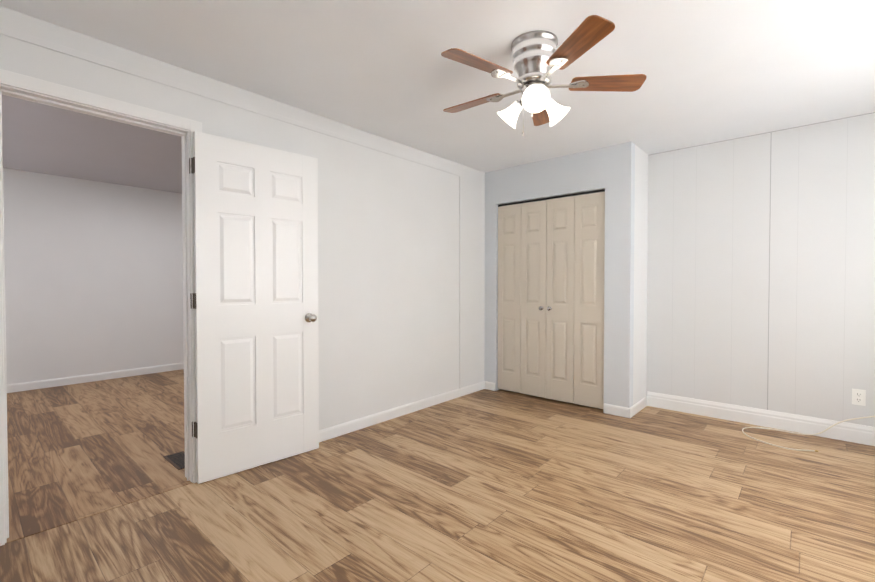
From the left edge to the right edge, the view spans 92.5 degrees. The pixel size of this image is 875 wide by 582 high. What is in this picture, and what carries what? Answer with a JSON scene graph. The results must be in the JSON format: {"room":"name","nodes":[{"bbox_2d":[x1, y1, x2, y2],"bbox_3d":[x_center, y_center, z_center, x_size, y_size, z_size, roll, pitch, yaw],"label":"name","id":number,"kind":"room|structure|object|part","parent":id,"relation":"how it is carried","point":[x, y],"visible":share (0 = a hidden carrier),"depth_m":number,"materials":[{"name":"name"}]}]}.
{"room":"empty bedroom","nodes":[
{"label":"empty bedroom","id":0,"kind":"room"},
{"bbox_2d":[3,168,183,384],"bbox_3d":[-3.976,-0.120,5.229,0.120,2.390,6.040,1,1,42],"label":"wall","id":1,"kind":"structure","parent":0,"point":[93,277],"depth_m":4.96,"materials":[{"name":"paint"}]},
{"bbox_2d":[7,362,183,392],"bbox_3d":[-3.927,1.030,5.205,0.012,0.090,5.800,1,1,42],"label":"baseboard","id":2,"kind":"structure","parent":1,"relation":"attached to","point":[26,386],"depth_m":4.97,"materials":[{"name":"white wood"}]},
{"bbox_2d":[0,6,484,429],"bbox_3d":[-1.216,-0.079,2.765,0.120,2.390,5.307,1,1,42],"label":"wall","id":3,"kind":"structure","parent":0,"point":[388,281],"depth_m":3.38,"materials":[{"name":"paint"}]},
{"bbox_2d":[0,69,201,545],"bbox_3d":[-1.730,0.071,2.187,0.148,2.109,0.892,1,1,42],"label":"door frame","id":4,"kind":"structure","parent":3,"relation":"attached to","point":[21,86],"depth_m":2.20,"materials":[{"name":"white wood"}]},
{"bbox_2d":[0,26,461,388],"bbox_3d":[-1.300,-0.073,2.574,0.008,2.214,4.670,1,1,42],"label":"trim","id":5,"kind":"structure","parent":3,"relation":"attached to","point":[73,53],"depth_m":2.62,"materials":[{"name":"paint"}]},
{"bbox_2d":[191,131,318,483],"bbox_3d":[-1.119,0.097,2.673,0.774,2.032,0.167,-1,1,-44],"label":"door","id":6,"kind":"structure","parent":3,"relation":"in","point":[255,300],"depth_m":2.63,"materials":[{"name":"white wood"}]},
{"bbox_2d":[319,381,484,441],"bbox_3d":[-0.424,1.060,3.580,0.012,0.085,2.866,1,1,42],"label":"baseboard","id":7,"kind":"structure","parent":3,"relation":"attached to","point":[325,434],"depth_m":3.62,"materials":[{"name":"white wood"}]},
{"bbox_2d":[0,369,874,581],"bbox_3d":[-1.094,1.166,2.796,7.690,0.100,6.183,1,1,42],"label":"floor","id":8,"kind":"structure","parent":0,"point":[487,485],"depth_m":2.26,"materials":[{"name":"laminate"}]},
{"bbox_2d":[7,482,191,542],"bbox_3d":[-1.689,1.130,2.168,0.022,0.012,0.756,1,1,42],"label":"threshold","id":9,"kind":"object","parent":8,"relation":"on","point":[70,521],"visible":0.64,"depth_m":2.11,"materials":[{"name":"laminate"}]},
{"bbox_2d":[163,451,184,469],"bbox_3d":[-1.692,1.114,2.761,0.300,0.006,0.120,1,1,42],"label":"floor vent","id":10,"kind":"object","parent":8,"relation":"in","point":[176,460],"visible":0.67,"depth_m":2.76,"materials":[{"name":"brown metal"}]},
{"bbox_2d":[742,416,874,451],"bbox_3d":[2.897,0.913,2.885,1.299,0.406,0.497,1,1,42],"label":"cord","id":11,"kind":"object","parent":8,"relation":"on","point":[799,433],"visible":0.98,"depth_m":3.13,"materials":[{"name":"white plastic"}]},
{"bbox_2d":[0,0,874,193],"bbox_3d":[-1.094,-1.324,2.754,7.690,0.100,6.183,1,1,42],"label":"ceiling","id":12,"kind":"structure","parent":0,"point":[713,71],"depth_m":2.40,"materials":[{"name":"paint"}]},
{"bbox_2d":[441,15,646,135],"bbox_3d":[0.464,-1.034,2.164,1.042,0.461,1.070,1,1,42],"label":"fan","id":13,"kind":"object","parent":12,"relation":"hanging from","point":[538,59],"visible":1,"depth_m":2.06,"materials":[{"name":"brown wood"}]},
{"bbox_3d":[0.203,-1.062,2.375,0.368,0.006,0.128,1,13,38],"label":"blade","id":14,"kind":"part","parent":13,"relation":"part of","materials":[{"name":"brown wood"}]},
{"bbox_3d":[0.190,-1.055,1.941,0.368,0.006,0.128,-1,13,-34],"label":"blade","id":15,"kind":"part","parent":13,"relation":"part of","materials":[{"name":"brown wood"}]},
{"bbox_3d":[0.620,-1.065,2.496,0.128,0.006,0.368,-12,-3,20],"label":"blade","id":16,"kind":"part","parent":13,"relation":"part of","materials":[{"name":"brown wood"}]},
{"label":"blade","id":17,"kind":"part","parent":13,"relation":"part of","materials":[{"name":"brown wood"}]},
{"bbox_3d":[0.864,-1.058,2.137,0.368,0.006,0.128,0,-11,2],"label":"blade","id":18,"kind":"part","parent":13,"relation":"part of","materials":[{"name":"brown wood"}]},
{"bbox_2d":[484,141,634,407],"bbox_3d":[1.128,-0.102,4.167,1.532,2.390,0.100,1,1,42],"label":"wall","id":19,"kind":"structure","parent":0,"point":[610,170],"depth_m":3.76,"materials":[{"name":"paint"}]},
{"bbox_2d":[485,381,494,390],"bbox_3d":[0.576,1.043,4.600,0.134,0.085,0.012,1,1,42],"label":"baseboard","id":20,"kind":"structure","parent":19,"relation":"attached to","point":[489,385],"depth_m":4.59,"materials":[{"name":"white wood"}]},
{"bbox_2d":[498,189,604,408],"bbox_3d":[1.082,0.072,4.173,1.152,2.000,0.077,1,1,42],"label":"bifold doors","id":21,"kind":"structure","parent":19,"relation":"in","point":[551,256],"depth_m":4.12,"materials":[{"name":"beige wood"}]},
{"bbox_2d":[603,403,630,417],"bbox_3d":[1.587,1.058,3.705,0.230,0.085,0.012,1,1,42],"label":"baseboard","id":22,"kind":"structure","parent":19,"relation":"attached to","point":[621,411],"depth_m":3.70,"materials":[{"name":"white wood"}]},
{"bbox_2d":[633,145,647,404],"bbox_3d":[1.832,-0.098,3.882,0.100,2.390,0.406,1,1,42],"label":"wall","id":23,"kind":"structure","parent":0,"point":[640,276],"depth_m":3.84,"materials":[{"name":"paint"}]},
{"bbox_2d":[629,396,646,417],"bbox_3d":[1.837,1.056,3.822,0.012,0.085,0.518,1,1,42],"label":"baseboard","id":24,"kind":"structure","parent":23,"relation":"attached to","point":[637,407],"depth_m":3.80,"materials":[{"name":"white wood"}]},
{"bbox_2d":[646,113,874,426],"bbox_3d":[2.345,-0.096,3.779,3.870,2.390,0.120,1,1,42],"label":"wall","id":25,"kind":"structure","parent":0,"point":[715,212],"depth_m":3.40,"materials":[{"name":"paint"}]},
{"bbox_2d":[647,391,874,445],"bbox_3d":[2.833,1.040,3.275,2.206,0.135,0.016,1,1,42],"label":"baseboard","id":26,"kind":"structure","parent":25,"relation":"attached to","point":[855,433],"depth_m":3.40,"materials":[{"name":"white wood"}]},
{"bbox_2d":[650,112,874,409],"bbox_3d":[2.834,-0.154,3.264,2.217,2.254,0.001,1,1,42],"label":"trim","id":27,"kind":"structure","parent":25,"relation":"attached to","point":[769,246],"depth_m":3.39,"materials":[{"name":"grey wood"}]},
{"bbox_2d":[852,389,865,405],"bbox_3d":[3.077,0.776,3.059,0.070,0.114,0.008,1,1,42],"label":"electrical outlet","id":28,"kind":"object","parent":25,"relation":"attached to","point":[858,396],"visible":1,"depth_m":3.06,"materials":[{"name":"white plastic"}]}
]}

